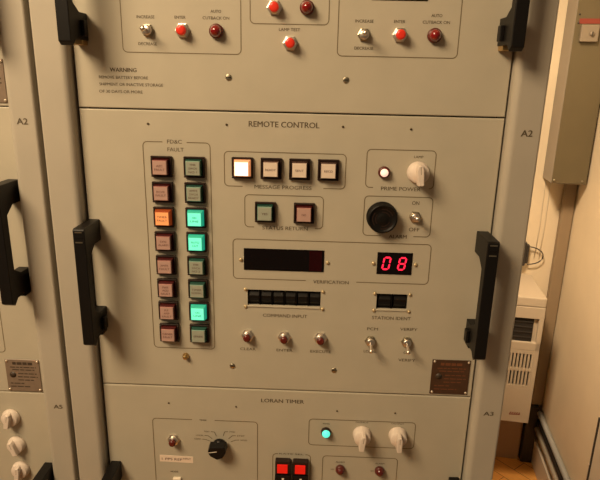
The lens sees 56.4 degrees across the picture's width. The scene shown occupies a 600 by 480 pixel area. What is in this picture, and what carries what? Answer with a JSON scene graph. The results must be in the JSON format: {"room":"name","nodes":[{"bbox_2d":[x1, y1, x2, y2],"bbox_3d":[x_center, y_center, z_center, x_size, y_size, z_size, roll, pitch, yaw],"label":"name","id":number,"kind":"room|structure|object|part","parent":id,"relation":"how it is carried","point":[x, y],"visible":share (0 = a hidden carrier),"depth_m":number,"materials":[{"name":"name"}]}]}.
{"room":"equipment control room","nodes":[
{"label":"equipment control room","id":0,"kind":"room"},
{"bbox_2d":[492,456,536,479],"bbox_3d":[-0.970,1.355,0.810,3.462,0.100,3.981,4,17,9],"label":"floor","id":1,"kind":"structure","parent":0,"point":[504,468],"depth_m":2.24,"materials":[{"name":"orange wood"}]},
{"bbox_2d":[0,0,79,479],"bbox_3d":[-0.571,0.306,1.090,0.545,1.770,0.614,2,16,2],"label":"equipment rack","id":2,"kind":"object","parent":1,"relation":"on","point":[16,37],"visible":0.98,"depth_m":0.67,"materials":[{"name":"grey metal"}]},
{"bbox_2d":[0,39,8,105],"bbox_3d":[-0.568,-0.282,0.589,0.478,0.266,0.052,2,16,2],"label":"control panel","id":3,"kind":"object","parent":2,"relation":"attached to","point":[3,90],"visible":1,"depth_m":0.63,"materials":[{"name":"beige paint"}]},
{"bbox_2d":[0,107,43,391],"bbox_3d":[-0.574,0.025,0.679,0.478,0.371,0.052,2,16,2],"label":"control panel","id":4,"kind":"object","parent":2,"relation":"attached to","point":[20,369],"visible":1,"depth_m":0.69,"materials":[{"name":"beige paint"}]},
{"bbox_3d":[-0.343,0.004,0.663,0.014,0.145,0.047,2,16,2],"label":"pull handle","id":5,"kind":"part","parent":4,"relation":"part of","materials":[{"name":"black"}]},
{"bbox_2d":[0,391,53,479],"bbox_3d":[-0.582,0.378,0.783,0.478,0.364,0.052,2,16,2],"label":"control panel","id":6,"kind":"object","parent":2,"relation":"attached to","point":[25,450],"visible":1,"depth_m":0.76,"materials":[{"name":"beige paint"}]},
{"bbox_3d":[-0.391,0.240,0.755,0.024,0.024,0.008,2,16,2],"label":"selector knob","id":7,"kind":"part","parent":6,"relation":"part of","materials":[{"name":"white plastic"}]},
{"bbox_3d":[-0.389,0.281,0.767,0.024,0.024,0.008,2,16,2],"label":"selector knob","id":8,"kind":"part","parent":6,"relation":"part of","materials":[{"name":"white plastic"}]},
{"bbox_3d":[-0.389,0.320,0.778,0.024,0.024,0.008,2,16,2],"label":"selector knob","id":9,"kind":"part","parent":6,"relation":"part of","materials":[{"name":"white plastic"}]},
{"bbox_3d":[-0.350,0.386,0.776,0.014,0.148,0.047,2,16,2],"label":"pull handle","id":10,"kind":"part","parent":6,"relation":"part of","materials":[{"name":"black"}]},
{"bbox_2d":[29,0,559,479],"bbox_3d":[-0.009,0.323,1.075,0.571,1.770,0.614,2,16,2],"label":"equipment rack","id":11,"kind":"object","parent":1,"relation":"on","point":[54,61],"visible":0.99,"depth_m":0.65,"materials":[{"name":"grey metal"}]},
{"bbox_3d":[-0.285,0.404,0.817,0.036,1.750,0.054,2,16,2],"label":"post","id":12,"kind":"part","parent":11,"relation":"part of","materials":[{"name":"grey metal"}]},
{"bbox_2d":[101,383,470,479],"bbox_3d":[-0.024,0.373,0.762,0.482,0.354,0.052,2,16,2],"label":"control panel","id":13,"kind":"object","parent":11,"relation":"attached to","point":[156,432],"visible":1,"depth_m":0.75,"materials":[{"name":"beige paint"}]},
{"bbox_3d":[-0.256,0.382,0.771,0.014,0.148,0.047,2,16,2],"label":"pull handle","id":14,"kind":"part","parent":13,"relation":"part of","materials":[{"name":"black"}]},
{"bbox_2d":[168,434,179,446],"bbox_3d":[-0.171,0.272,0.754,0.017,0.014,0.012,2,16,2],"label":"switch","id":15,"kind":"object","parent":13,"relation":"attached to","point":[173,439],"depth_m":0.75,"materials":[{"name":"red plastic"}]},
{"bbox_3d":[-0.109,0.279,0.757,0.019,0.019,0.007,2,16,2],"label":"rotary knob","id":16,"kind":"part","parent":13,"relation":"part of","materials":[{"name":"black plastic"}]},
{"bbox_2d":[275,472,290,479],"bbox_3d":[-0.024,0.329,0.766,0.021,0.023,0.012,2,16,2],"label":"switch","id":17,"kind":"object","parent":13,"relation":"attached to","point":[278,475],"depth_m":0.76,"materials":[{"name":"black plastic"}]},
{"bbox_2d":[292,475,307,479],"bbox_3d":[0.000,0.330,0.766,0.021,0.023,0.012,2,16,2],"label":"switch","id":18,"kind":"object","parent":13,"relation":"attached to","point":[294,477],"depth_m":0.76,"materials":[{"name":"black plastic"}]},
{"bbox_2d":[321,427,330,437],"bbox_3d":[0.035,0.257,0.744,0.013,0.013,0.010,2,16,2],"label":"lamp","id":19,"kind":"object","parent":13,"relation":"attached to","point":[325,431],"depth_m":0.74,"materials":[{"name":"teal plastic"}]},
{"bbox_2d":[335,465,344,475],"bbox_3d":[0.055,0.314,0.760,0.013,0.013,0.010,2,16,2],"label":"lamp","id":20,"kind":"object","parent":13,"relation":"attached to","point":[339,469],"depth_m":0.76,"materials":[{"name":"red plastic"}]},
{"bbox_3d":[0.082,0.260,0.742,0.024,0.024,0.013,2,16,2],"label":"selector knob","id":21,"kind":"part","parent":13,"relation":"part of","materials":[{"name":"white plastic"}]},
{"bbox_2d":[375,466,384,476],"bbox_3d":[0.108,0.315,0.758,0.013,0.013,0.010,2,16,2],"label":"lamp","id":22,"kind":"object","parent":13,"relation":"attached to","point":[379,470],"depth_m":0.76,"materials":[{"name":"red plastic"}]},
{"bbox_3d":[0.130,0.261,0.740,0.024,0.024,0.013,2,16,2],"label":"selector knob","id":23,"kind":"part","parent":13,"relation":"part of","materials":[{"name":"white plastic"}]},
{"bbox_3d":[0.207,0.400,0.760,0.014,0.148,0.047,2,16,2],"label":"pull handle","id":24,"kind":"part","parent":13,"relation":"part of","materials":[{"name":"black"}]},
{"bbox_2d":[72,108,503,395],"bbox_3d":[-0.016,0.030,0.670,0.482,0.354,0.069,2,16,2],"label":"control panel","id":25,"kind":"object","parent":11,"relation":"attached to","point":[290,251],"visible":1,"depth_m":0.68,"materials":[{"name":"beige paint"}]},
{"bbox_3d":[-0.251,0.052,0.674,0.014,0.148,0.047,2,16,2],"label":"pull handle","id":26,"kind":"part","parent":25,"relation":"part of","materials":[{"name":"black"}]},
{"bbox_2d":[241,330,253,341],"bbox_3d":[-0.067,0.123,0.707,0.017,0.014,0.012,2,16,2],"label":"switch","id":27,"kind":"object","parent":25,"relation":"attached to","point":[246,335],"depth_m":0.71,"materials":[{"name":"red plastic"}]},
{"bbox_2d":[244,288,324,310],"bbox_3d":[-0.020,0.071,0.706,0.101,0.027,0.023,2,16,2],"label":"switch","id":28,"kind":"object","parent":25,"relation":"attached to","point":[255,299],"depth_m":0.70,"materials":[{"name":"black plastic"}]},
{"bbox_2d":[278,332,290,343],"bbox_3d":[-0.020,0.125,0.706,0.017,0.014,0.012,2,16,2],"label":"switch","id":29,"kind":"object","parent":25,"relation":"attached to","point":[283,337],"depth_m":0.71,"materials":[{"name":"red plastic"}]},
{"bbox_2d":[314,333,326,344],"bbox_3d":[0.026,0.126,0.705,0.017,0.014,0.012,2,16,2],"label":"switch","id":30,"kind":"object","parent":25,"relation":"attached to","point":[319,338],"depth_m":0.70,"materials":[{"name":"red plastic"}]},
{"bbox_2d":[365,336,375,353],"bbox_3d":[0.089,0.132,0.700,0.014,0.015,0.020,2,16,2],"label":"toggle switch","id":31,"kind":"object","parent":25,"relation":"attached to","point":[370,341],"depth_m":0.71,"materials":[{"name":"silver metal"}]},
{"bbox_2d":[378,166,389,178],"bbox_3d":[0.097,-0.078,0.646,0.014,0.014,0.005,2,16,2],"label":"lamp","id":32,"kind":"object","parent":25,"relation":"on","point":[383,171],"depth_m":0.64,"materials":[{"name":"beige"}]},
{"bbox_2d":[372,292,411,312],"bbox_3d":[0.114,0.075,0.703,0.048,0.027,0.023,2,16,2],"label":"switch","id":33,"kind":"object","parent":25,"relation":"attached to","point":[382,302],"depth_m":0.70,"materials":[{"name":"black plastic"}]},
{"bbox_2d":[401,337,411,354],"bbox_3d":[0.134,0.133,0.698,0.014,0.015,0.020,2,16,2],"label":"toggle switch","id":34,"kind":"object","parent":25,"relation":"attached to","point":[406,342],"depth_m":0.70,"materials":[{"name":"silver metal"}]},
{"bbox_2d":[409,212,420,221],"bbox_3d":[0.135,-0.025,0.652,0.014,0.012,0.022,2,16,2],"label":"toggle switch","id":35,"kind":"object","parent":25,"relation":"attached to","point":[413,216],"depth_m":0.66,"materials":[{"name":"silver metal"}]},
{"bbox_3d":[0.136,-0.076,0.641,0.026,0.026,0.013,2,16,2],"label":"selector knob","id":36,"kind":"part","parent":25,"relation":"part of","materials":[{"name":"white plastic"}]},
{"bbox_3d":[0.214,0.067,0.662,0.014,0.148,0.047,2,16,2],"label":"pull handle","id":37,"kind":"part","parent":25,"relation":"part of","materials":[{"name":"black"}]},
{"bbox_2d":[55,0,529,116],"bbox_3d":[-0.009,-0.266,0.575,0.482,0.266,0.052,2,16,2],"label":"control panel","id":38,"kind":"object","parent":11,"relation":"attached to","point":[394,57],"visible":1,"depth_m":0.61,"materials":[{"name":"beige paint"}]},
{"bbox_3d":[-0.239,-0.278,0.577,0.014,0.148,0.047,2,16,2],"label":"pull handle","id":39,"kind":"part","parent":38,"relation":"part of","materials":[{"name":"black"}]},
{"bbox_2d":[140,24,153,36],"bbox_3d":[-0.167,-0.226,0.603,0.014,0.012,0.022,2,16,2],"label":"toggle switch","id":40,"kind":"object","parent":38,"relation":"attached to","point":[146,30],"depth_m":0.61,"materials":[{"name":"silver metal"}]},
{"bbox_2d":[175,23,189,37],"bbox_3d":[-0.128,-0.228,0.609,0.017,0.015,0.006,2,16,2],"label":"switch","id":41,"kind":"object","parent":38,"relation":"attached to","point":[182,30],"depth_m":0.61,"materials":[{"name":"red plastic"}]},
{"bbox_2d":[209,23,223,38],"bbox_3d":[-0.091,-0.227,0.609,0.016,0.016,0.005,2,16,2],"label":"lamp","id":42,"kind":"object","parent":38,"relation":"attached to","point":[216,30],"depth_m":0.61,"materials":[{"name":"red"}]},
{"bbox_2d":[267,0,281,14],"bbox_3d":[-0.027,-0.249,0.599,0.017,0.015,0.006,2,16,2],"label":"button","id":43,"kind":"object","parent":38,"relation":"attached to","point":[274,7],"depth_m":0.60,"materials":[{"name":"red plastic"}]},
{"bbox_2d":[283,36,297,49],"bbox_3d":[-0.011,-0.214,0.609,0.017,0.015,0.006,2,16,2],"label":"switch","id":44,"kind":"object","parent":38,"relation":"attached to","point":[289,42],"depth_m":0.61,"materials":[{"name":"red plastic"}]},
{"bbox_2d":[300,0,313,15],"bbox_3d":[0.008,-0.248,0.599,0.016,0.016,0.005,2,16,2],"label":"lamp","id":45,"kind":"object","parent":38,"relation":"attached to","point":[306,6],"depth_m":0.59,"materials":[{"name":"red"}]},
{"bbox_2d":[357,28,370,40],"bbox_3d":[0.069,-0.219,0.597,0.014,0.012,0.022,2,16,2],"label":"toggle switch","id":46,"kind":"object","parent":38,"relation":"attached to","point":[363,34],"depth_m":0.60,"materials":[{"name":"silver metal"}]},
{"bbox_2d":[392,28,407,41],"bbox_3d":[0.108,-0.221,0.603,0.017,0.015,0.006,2,16,2],"label":"switch","id":47,"kind":"object","parent":38,"relation":"attached to","point":[398,34],"depth_m":0.60,"materials":[{"name":"red plastic"}]},
{"bbox_2d":[427,28,441,42],"bbox_3d":[0.145,-0.220,0.603,0.016,0.016,0.005,2,16,2],"label":"lamp","id":48,"kind":"object","parent":38,"relation":"attached to","point":[434,35],"depth_m":0.60,"materials":[{"name":"red"}]},
{"bbox_3d":[0.221,-0.267,0.564,0.014,0.148,0.047,2,16,2],"label":"pull handle","id":49,"kind":"part","parent":38,"relation":"part of","materials":[{"name":"black"}]},
{"bbox_3d":[0.237,0.419,0.803,0.036,1.750,0.054,2,16,2],"label":"post","id":50,"kind":"part","parent":11,"relation":"part of","materials":[{"name":"grey metal"}]},
{"bbox_2d":[496,274,546,458],"bbox_3d":[0.639,0.531,2.143,0.503,0.797,0.249,4,17,9],"label":"wall heater","id":51,"kind":"object","parent":1,"relation":"on","point":[531,302],"visible":0.35,"depth_m":1.97,"materials":[{"name":"beige metal"}]},
{"bbox_2d":[505,349,533,388],"bbox_3d":[0.593,0.439,1.999,0.443,0.148,0.011,4,17,9],"label":"grille","id":52,"kind":"object","parent":51,"relation":"attached to","point":[520,373],"depth_m":1.97,"materials":[{"name":"beige"}]},
{"bbox_2d":[512,317,533,341],"bbox_3d":[0.598,0.295,1.962,0.414,0.089,0.004,4,17,9],"label":"vent","id":53,"kind":"object","parent":51,"relation":"attached to","point":[523,330],"depth_m":1.93,"materials":[{"name":"black plastic"}]},
{"bbox_2d":[518,403,539,462],"bbox_3d":[0.928,0.780,2.273,0.044,0.258,0.042,4,17,9],"label":"junction box","id":54,"kind":"object","parent":1,"relation":"on","point":[528,434],"visible":0.69,"depth_m":2.26,"materials":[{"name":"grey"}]},
{"bbox_2d":[586,417,599,479],"bbox_3d":[0.811,0.853,1.441,0.024,0.582,0.501,4,17,9],"label":"locker","id":55,"kind":"object","parent":1,"relation":"on","point":[593,473],"visible":1,"depth_m":1.60,"materials":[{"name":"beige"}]},
{"bbox_2d":[518,0,567,452],"bbox_3d":[-0.658,-0.409,2.292,3.362,2.460,0.100,4,17,9],"label":"wall","id":56,"kind":"structure","parent":0,"point":[540,271],"depth_m":2.04,"materials":[{"name":"beige paint"}]},
{"bbox_2d":[522,242,543,265],"bbox_3d":[0.855,0.052,2.081,0.097,0.090,0.030,4,17,9],"label":"plug","id":57,"kind":"object","parent":56,"relation":"attached to","point":[527,246],"visible":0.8,"depth_m":2.07,"materials":[{"name":"grey plastic"}]},
{"bbox_2d":[534,180,545,256],"bbox_3d":[0.880,-0.147,2.032,0.010,0.450,0.002,4,17,9],"label":"wire","id":58,"kind":"object","parent":56,"relation":"attached to","point":[545,180],"visible":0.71,"depth_m":2.05,"materials":[{"name":"beige"}]},
{"bbox_2d":[538,183,550,258],"bbox_3d":[0.897,-0.146,2.029,0.010,0.450,0.002,4,17,9],"label":"wire","id":59,"kind":"object","parent":56,"relation":"attached to","point":[550,183],"visible":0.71,"depth_m":2.05,"materials":[{"name":"beige"}]},
{"bbox_2d":[531,184,577,404],"bbox_3d":[0.953,0.220,2.112,0.040,0.900,0.030,4,17,9],"label":"duct","id":60,"kind":"object","parent":56,"relation":"attached to","point":[569,190],"visible":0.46,"depth_m":2.08,"materials":[{"name":"brown metal"}]},
{"bbox_2d":[536,104,599,479],"bbox_3d":[0.945,-0.128,1.458,0.100,2.460,1.281,4,17,9],"label":"wall","id":61,"kind":"structure","parent":0,"point":[570,407],"depth_m":1.87,"materials":[{"name":"beige paint"}]},
{"bbox_2d":[531,436,551,479],"bbox_3d":[0.857,1.011,1.751,0.012,0.105,1.181,4,17,9],"label":"baseboard","id":62,"kind":"structure","parent":61,"relation":"attached to","point":[539,465],"depth_m":2.18,"materials":[{"name":"beige wood"}]},
{"bbox_2d":[534,426,558,479],"bbox_3d":[0.757,1.055,1.196,0.024,0.022,2.200,4,17,9],"label":"conduit","id":63,"kind":"object","parent":61,"relation":"attached to","point":[537,430],"visible":0.77,"depth_m":2.07,"materials":[{"name":"beige metal"}]},
{"bbox_2d":[537,419,563,479],"bbox_3d":[0.760,1.022,1.186,0.019,0.018,2.200,4,17,9],"label":"conduit","id":64,"kind":"object","parent":61,"relation":"attached to","point":[558,472],"visible":0.69,"depth_m":2.04,"materials":[{"name":"grey metal"}]},
{"bbox_2d":[537,411,570,479],"bbox_3d":[0.759,0.987,1.176,0.022,0.020,2.200,4,17,9],"label":"conduit","id":65,"kind":"object","parent":61,"relation":"attached to","point":[562,468],"visible":1,"depth_m":2.00,"materials":[{"name":"grey metal"}]},
{"bbox_2d":[543,0,599,184],"bbox_3d":[0.925,-0.681,1.794,0.112,1.000,0.148,4,17,9],"label":"electrical box","id":66,"kind":"object","parent":61,"relation":"attached to","point":[576,102],"visible":1,"depth_m":1.82,"materials":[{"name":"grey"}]},
{"bbox_2d":[579,25,599,41],"bbox_3d":[0.902,-0.645,1.748,0.052,0.050,0.017,4,17,9],"label":"switch plate","id":67,"kind":"object","parent":66,"relation":"attached to","point":[587,33],"depth_m":1.74,"materials":[{"name":"white metal"}]}
]}

